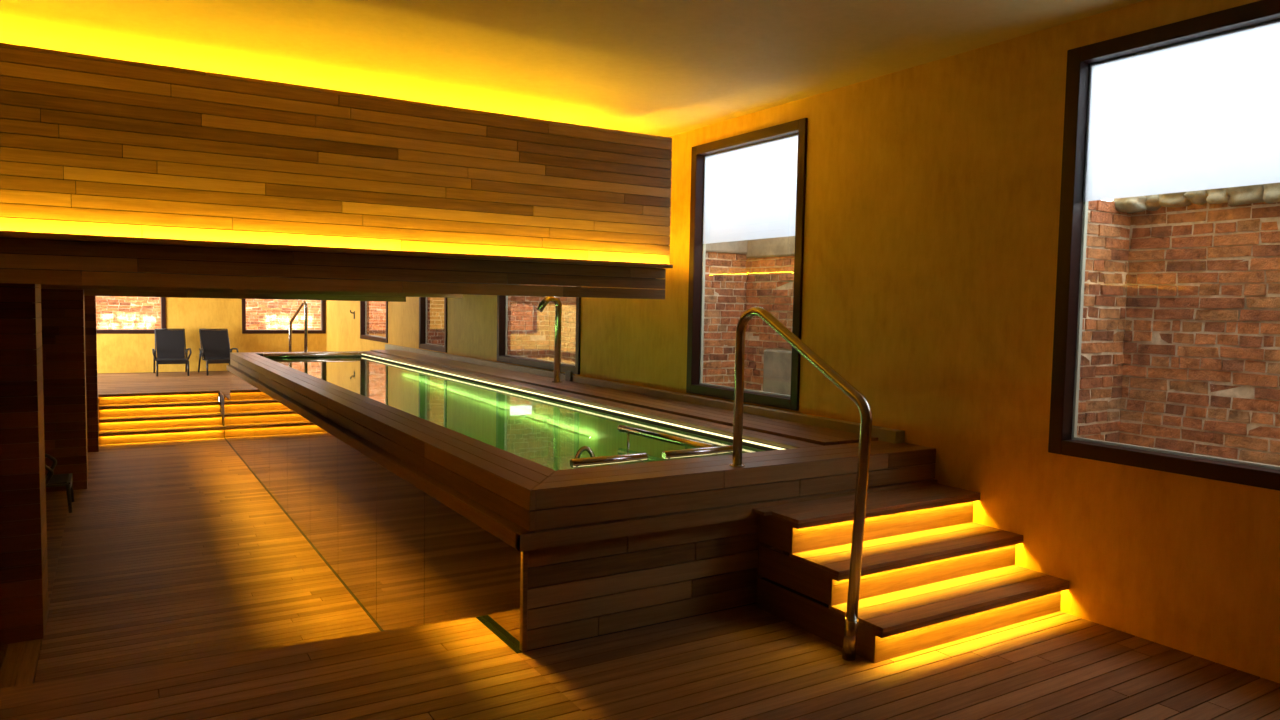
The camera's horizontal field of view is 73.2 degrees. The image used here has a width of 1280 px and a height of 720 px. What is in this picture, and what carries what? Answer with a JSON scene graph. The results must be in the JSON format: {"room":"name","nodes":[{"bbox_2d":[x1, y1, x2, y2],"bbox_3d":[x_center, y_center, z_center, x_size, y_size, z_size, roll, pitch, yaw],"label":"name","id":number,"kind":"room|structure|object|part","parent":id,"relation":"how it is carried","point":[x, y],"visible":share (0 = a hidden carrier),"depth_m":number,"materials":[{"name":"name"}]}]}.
{"room":"spa","nodes":[
{"label":"spa","id":0,"kind":"room"},
{"bbox_2d":[0,437,380,687],"bbox_3d":[-4.967,1.731,9.517,7.390,0.120,12.900,-1,4,-32],"label":"floor","id":1,"kind":"structure","parent":0,"point":[170,551],"depth_m":7.38,"materials":[{"name":"brown wood"}]},
{"bbox_2d":[0,283,48,644],"bbox_3d":[-4.896,0.655,5.658,1.600,2.505,0.580,-1,4,-32],"label":"wooden pillar","id":2,"kind":"structure","parent":1,"relation":"on","point":[24,610],"depth_m":5.79,"materials":[{"name":"black wood"}]},
{"bbox_2d":[45,454,73,512],"bbox_3d":[-6.729,1.172,9.333,0.981,0.972,0.725,-1,4,-32],"label":"reclining chair","id":3,"kind":"object","parent":1,"relation":"on","point":[51,480],"visible":0.53,"depth_m":9.36,"materials":[{"name":"black metal"}]},
{"bbox_3d":[-6.534,1.236,9.086,0.594,0.263,0.095,-1,4,-32],"label":"armrest","id":4,"kind":"part","parent":3,"relation":"part of","materials":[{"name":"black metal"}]},
{"bbox_3d":[-6.864,1.197,9.622,0.594,0.263,0.095,-1,4,-32],"label":"armrest","id":5,"kind":"part","parent":3,"relation":"part of","materials":[{"name":"black metal"}]},
{"bbox_3d":[-6.584,1.323,9.433,0.542,0.037,0.530,-1,4,-32],"label":"seat","id":6,"kind":"part","parent":3,"relation":"part of","materials":[{"name":"black fabric"}]},
{"bbox_3d":[-6.716,1.042,9.331,0.932,0.713,0.597,-1,4,-32],"label":"frame","id":7,"kind":"part","parent":3,"relation":"part of","materials":[{"name":"black metal"}]},
{"bbox_3d":[-6.192,1.503,9.352,0.057,0.312,0.042,-1,4,-32],"label":"leg","id":8,"kind":"part","parent":3,"relation":"part of","materials":[{"name":"black metal"}]},
{"bbox_3d":[-6.490,1.468,9.836,0.057,0.312,0.042,-1,4,-32],"label":"leg","id":9,"kind":"part","parent":3,"relation":"part of","materials":[{"name":"black metal"}]},
{"bbox_2d":[38,289,87,491],"bbox_3d":[-7.567,0.320,10.290,1.600,2.505,0.610,-1,4,-32],"label":"wooden pillar","id":10,"kind":"structure","parent":1,"relation":"on","point":[62,310],"depth_m":10.34,"materials":[{"name":"black wood"}]},
{"bbox_2d":[82,296,98,451],"bbox_3d":[-8.944,0.145,12.706,1.600,2.505,0.320,-1,4,-32],"label":"wooden pillar","id":11,"kind":"structure","parent":1,"relation":"on","point":[89,301],"depth_m":12.96,"materials":[{"name":"black wood"}]},
{"bbox_2d":[98,397,98,429],"bbox_3d":[-9.234,0.996,13.778,4.600,0.724,0.900,-1,4,-32],"label":"trim","id":12,"kind":"structure","parent":1,"relation":"on","point":[98,397],"depth_m":13.86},
{"bbox_2d":[99,391,223,444],"bbox_3d":[-8.030,0.944,14.491,1.798,0.724,0.900,-1,4,-32],"label":"steps","id":13,"kind":"structure","parent":1,"relation":"on","point":[160,416],"depth_m":14.47,"materials":[{"name":"brown wood"}]},
{"bbox_2d":[219,350,936,652],"bbox_3d":[-2.814,0.915,10.339,2.834,1.549,13.251,-1,4,-32],"label":"swimming pool","id":14,"kind":"object","parent":1,"relation":"on","point":[434,489],"depth_m":5.34,"materials":[{"name":"brown wood"}]},
{"bbox_2d":[219,372,525,651],"bbox_3d":[-3.995,1.066,9.671,0.030,1.285,13.170,-1,4,-32],"label":"mirror","id":15,"kind":"object","parent":14,"relation":"attached to","point":[407,558],"depth_m":6.29,"materials":[{"name":"glass"}]},
{"bbox_3d":[-0.544,1.118,4.032,0.024,0.493,0.034,-1,4,-32],"label":"corner post","id":16,"kind":"part","parent":14,"relation":"part of","materials":[{"name":"brown wood"}]},
{"bbox_2d":[536,296,562,382],"bbox_3d":[-0.974,-0.225,9.289,0.311,0.937,0.120,-1,4,-32],"label":"spout","id":17,"kind":"object","parent":14,"relation":"on","point":[558,306],"visible":0.9,"depth_m":9.31,"materials":[{"name":"metal"}]},
{"bbox_3d":[-0.329,0.804,5.114,0.154,0.594,0.027,0,4,-13],"label":"pool handle","id":18,"kind":"part","parent":14,"relation":"part of","materials":[{"name":"silver metal"}]},
{"bbox_2d":[570,453,647,468],"bbox_3d":[-0.155,0.563,4.675,0.465,0.082,0.091,-1,4,-32],"label":"grab rail","id":19,"kind":"object","parent":14,"relation":"attached to","point":[638,457],"visible":0.8,"depth_m":4.67,"materials":[{"name":"metal"}]},
{"bbox_2d":[618,425,716,463],"bbox_3d":[0.172,1.057,5.523,0.048,1.159,1.103,-1,4,-35],"label":"grab rail","id":20,"kind":"object","parent":14,"relation":"attached to","point":[622,428],"visible":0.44,"depth_m":5.52,"materials":[{"name":"metal"}]},
{"bbox_2d":[662,445,732,459],"bbox_3d":[0.369,0.553,4.997,0.525,0.082,0.091,-1,4,-32],"label":"grab rail","id":21,"kind":"object","parent":14,"relation":"attached to","point":[684,453],"visible":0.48,"depth_m":4.97,"materials":[{"name":"metal"}]},
{"bbox_2d":[96,296,320,329],"bbox_3d":[-10.304,-1.217,19.946,7.300,2.634,1.520,-1,4,-32],"label":"wall","id":22,"kind":"structure","parent":0,"point":[112,312],"depth_m":20.07,"materials":[{"name":"red brick"}]},
{"bbox_2d":[97,297,325,372],"bbox_3d":[-10.685,-1.227,18.740,7.390,3.387,0.130,-1,4,-32],"label":"wall","id":23,"kind":"structure","parent":0,"point":[116,353],"depth_m":19.18,"materials":[{"name":"paint"}]},
{"bbox_2d":[96,297,165,333],"bbox_3d":[-11.248,-1.658,18.335,2.020,2.193,0.127,-1,4,-32],"label":"window","id":24,"kind":"structure","parent":23,"relation":"in","point":[162,299],"depth_m":18.65,"materials":[{"name":"wood"}]},
{"bbox_2d":[242,299,325,333],"bbox_3d":[-8.309,-1.714,20.139,1.832,2.193,0.127,-1,4,-32],"label":"window","id":25,"kind":"structure","parent":23,"relation":"in","point":[323,302],"depth_m":20.11,"materials":[{"name":"wood"}]},
{"bbox_2d":[0,0,1144,136],"bbox_3d":[-4.058,-2.212,7.894,7.670,0.160,25.380,-1,4,-32],"label":"ceiling","id":26,"kind":"structure","parent":0,"point":[664,68],"depth_m":5.17,"materials":[{"name":"white paint"}]},
{"bbox_2d":[428,252,793,390],"bbox_3d":[-0.724,-0.574,10.782,0.980,2.635,10.300,-1,4,-32],"label":"wall","id":27,"kind":"structure","parent":0,"point":[734,283],"depth_m":8.21,"materials":[{"name":"red brick"}]},
{"bbox_2d":[706,236,794,258],"bbox_3d":[1.292,-1.071,7.368,0.700,0.320,2.050,-1,4,-32],"label":"trim","id":28,"kind":"structure","parent":27,"relation":"on","point":[778,246],"depth_m":8.03,"materials":[{"name":"concrete"}]},
{"bbox_2d":[763,349,791,394],"bbox_3d":[1.353,0.141,7.812,0.090,0.450,0.650,-1,4,-32],"label":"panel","id":29,"kind":"structure","parent":27,"relation":"attached to","point":[777,363],"depth_m":7.88,"materials":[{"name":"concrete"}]},
{"bbox_2d":[0,371,1279,719],"bbox_3d":[-4.123,1.459,8.133,7.390,0.825,25.098,-1,4,-32],"label":"floor","id":30,"kind":"structure","parent":0,"point":[748,662],"depth_m":3.76,"materials":[{"name":"brown wood"}]},
{"bbox_2d":[152,328,191,375],"bbox_3d":[-9.972,-0.171,18.348,0.725,0.972,0.981,-1,4,-32],"label":"reclining chair","id":31,"kind":"object","parent":30,"relation":"on","point":[170,343],"visible":1,"depth_m":18.52,"materials":[{"name":"black fabric"}]},
{"bbox_3d":[-10.401,0.041,18.471,0.038,0.520,0.351,-1,4,-32],"label":"leg","id":32,"kind":"part","parent":31,"relation":"part of","materials":[{"name":"black metal"}]},
{"bbox_3d":[-10.108,-0.343,18.565,0.530,0.604,0.338,-1,4,-32],"label":"backrest","id":33,"kind":"part","parent":31,"relation":"part of","materials":[{"name":"black fabric"}]},
{"bbox_3d":[-9.884,-0.006,18.210,0.530,0.037,0.542,-1,4,-32],"label":"seat","id":34,"kind":"part","parent":31,"relation":"part of","materials":[{"name":"black fabric"}]},
{"bbox_3d":[-9.963,-0.299,18.330,0.597,0.713,0.932,-1,4,-32],"label":"frame","id":35,"kind":"part","parent":31,"relation":"part of","materials":[{"name":"black fabric"}]},
{"bbox_2d":[198,329,238,375],"bbox_3d":[-9.192,-0.182,18.769,0.725,0.972,0.981,-2,4,-36],"label":"reclining chair","id":36,"kind":"object","parent":30,"relation":"on","point":[214,343],"visible":0.79,"depth_m":18.92,"materials":[{"name":"black metal"}]},
{"bbox_3d":[-9.629,0.031,18.857,0.038,0.520,0.351,-2,4,-36],"label":"leg","id":37,"kind":"part","parent":36,"relation":"part of","materials":[{"name":"black metal"}]},
{"bbox_3d":[-9.183,-0.310,18.751,0.597,0.713,0.932,-2,4,-36],"label":"frame","id":38,"kind":"part","parent":36,"relation":"part of","materials":[{"name":"black fabric"}]},
{"bbox_3d":[-9.346,-0.353,18.974,0.530,0.604,0.338,-2,4,-36],"label":"backrest","id":39,"kind":"part","parent":36,"relation":"part of","materials":[{"name":"black fabric"}]},
{"bbox_3d":[-9.093,-0.017,18.639,0.530,0.037,0.542,-2,4,-36],"label":"seat","id":40,"kind":"part","parent":36,"relation":"part of","materials":[{"name":"black fabric"}]},
{"bbox_2d":[289,301,307,351],"bbox_3d":[-5.791,-0.194,14.586,0.089,1.619,0.879,-2,5,-40],"label":"handrail","id":41,"kind":"object","parent":30,"relation":"on","point":[304,303],"visible":0.88,"depth_m":14.27,"materials":[{"name":"metal"}]},
{"bbox_2d":[729,307,871,660],"bbox_3d":[0.768,0.555,4.311,0.084,1.636,0.978,-1,4,-32],"label":"handrail","id":42,"kind":"object","parent":30,"relation":"on","point":[851,621],"visible":1,"depth_m":4.00,"materials":[{"name":"metal"}]},
{"bbox_2d":[752,483,1068,663],"bbox_3d":[1.464,1.088,4.662,1.486,0.550,0.896,-1,4,-32],"label":"entry steps","id":43,"kind":"structure","parent":30,"relation":"on","point":[932,575],"depth_m":4.52,"materials":[{"name":"brown wood"}]},
{"bbox_3d":[0.728,0.909,4.538,0.016,0.167,0.315,-1,4,-32],"label":"panel","id":44,"kind":"part","parent":43,"relation":"part of","materials":[{"name":"brown wood"}]},
{"bbox_3d":[0.801,1.103,4.424,0.016,0.164,0.609,-1,4,-32],"label":"panel","id":45,"kind":"part","parent":43,"relation":"part of","materials":[{"name":"brown wood"}]},
{"bbox_3d":[0.873,1.293,4.313,0.016,0.162,0.896,-1,4,-32],"label":"panel","id":46,"kind":"part","parent":43,"relation":"part of","materials":[{"name":"brown wood"}]},
{"bbox_2d":[326,0,1279,682],"bbox_3d":[-0.923,-0.196,10.057,0.130,4.012,25.230,-1,4,-32],"label":"wall","id":47,"kind":"structure","parent":0,"point":[933,189],"depth_m":5.14,"materials":[{"name":"paint"}]},
{"bbox_2d":[360,301,387,342],"bbox_3d":[-5.175,-1.466,16.901,0.127,2.173,2.030,-1,4,-32],"label":"window","id":48,"kind":"structure","parent":47,"relation":"in","point":[373,314],"depth_m":17.09,"materials":[{"name":"metal"}]},
{"bbox_3d":[-5.158,-1.467,16.912,0.001,2.025,1.882,-1,4,-32],"label":"glass pane","id":49,"kind":"part","parent":48,"relation":"part of","materials":[{"name":"clear glass"}]},
{"bbox_2d":[419,297,446,352],"bbox_3d":[-3.269,-1.240,13.802,0.127,2.173,1.360,-1,4,-32],"label":"window","id":50,"kind":"structure","parent":47,"relation":"in","point":[423,301],"depth_m":14.33,"materials":[{"name":"metal"}]},
{"bbox_2d":[497,286,580,374],"bbox_3d":[-1.224,-0.997,10.478,0.127,2.173,2.360,-1,4,-32],"label":"window","id":51,"kind":"structure","parent":47,"relation":"in","point":[502,300],"depth_m":10.93,"materials":[{"name":"wood"}]},
{"bbox_2d":[565,371,572,380],"bbox_3d":[-0.785,0.176,9.523,0.030,0.110,0.130,-1,4,-32],"label":"junction box","id":52,"kind":"object","parent":47,"relation":"attached to","point":[568,374],"visible":1,"depth_m":9.49,"materials":[{"name":"black plastic"}]},
{"bbox_2d":[385,344,904,442],"bbox_3d":[-1.492,0.134,10.786,0.088,0.100,12.178,-1,4,-32],"label":"baseboard","id":53,"kind":"structure","parent":47,"relation":"attached to","point":[884,434],"depth_m":7.44,"materials":[{"name":"wood"}]},
{"bbox_2d":[686,118,807,410],"bbox_3d":[0.870,-0.748,7.074,0.127,2.173,1.465,-1,4,-32],"label":"window","id":54,"kind":"structure","parent":47,"relation":"in","point":[750,185],"depth_m":7.06,"materials":[{"name":"wood"}]},
{"bbox_2d":[1048,0,1279,490],"bbox_3d":[2.705,-0.530,4.091,0.127,2.173,1.472,-1,4,-32],"label":"window","id":55,"kind":"structure","parent":47,"relation":"in","point":[1192,104],"depth_m":4.29,"materials":[{"name":"glass"},{"name":"dark painted metal"}]},
{"bbox_2d":[1077,200,1279,465],"bbox_3d":[3.247,0.177,4.239,0.880,2.087,2.430,-1,4,-32],"label":"wall","id":56,"kind":"structure","parent":0,"point":[1180,344],"depth_m":4.92,"materials":[{"name":"red brick"}]},
{"bbox_2d":[1111,183,1279,213],"bbox_3d":[3.482,-0.869,4.255,0.373,0.172,2.208,-1,4,-32],"label":"trim","id":57,"kind":"structure","parent":56,"relation":"attached to","point":[1269,193],"depth_m":4.77,"materials":[{"name":"stone"}]},
{"bbox_3d":[-7.340,-0.074,6.119,0.150,4.012,25.230,-1,4,-32],"label":"wall","id":58,"kind":"structure","parent":0,"visible":0},
{"bbox_2d":[0,42,672,301],"bbox_3d":[-4.576,-1.273,8.239,6.818,1.338,7.508,-1,4,-32],"label":"bulkhead","id":59,"kind":"object","parent":58,"relation":"attached to","point":[118,177],"visible":0.99,"depth_m":5.47,"materials":[{"name":"brown wood"}]},
{"bbox_3d":[-2.691,-0.554,5.151,6.776,0.243,0.029,-1,4,-32],"label":"panel","id":60,"kind":"part","parent":59,"relation":"part of","materials":[{"name":"brown wood"}]},
{"bbox_3d":[-2.663,-1.705,5.109,6.818,0.021,0.053,-1,4,-32],"label":"rail","id":61,"kind":"part","parent":59,"relation":"part of","materials":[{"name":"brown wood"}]}
]}

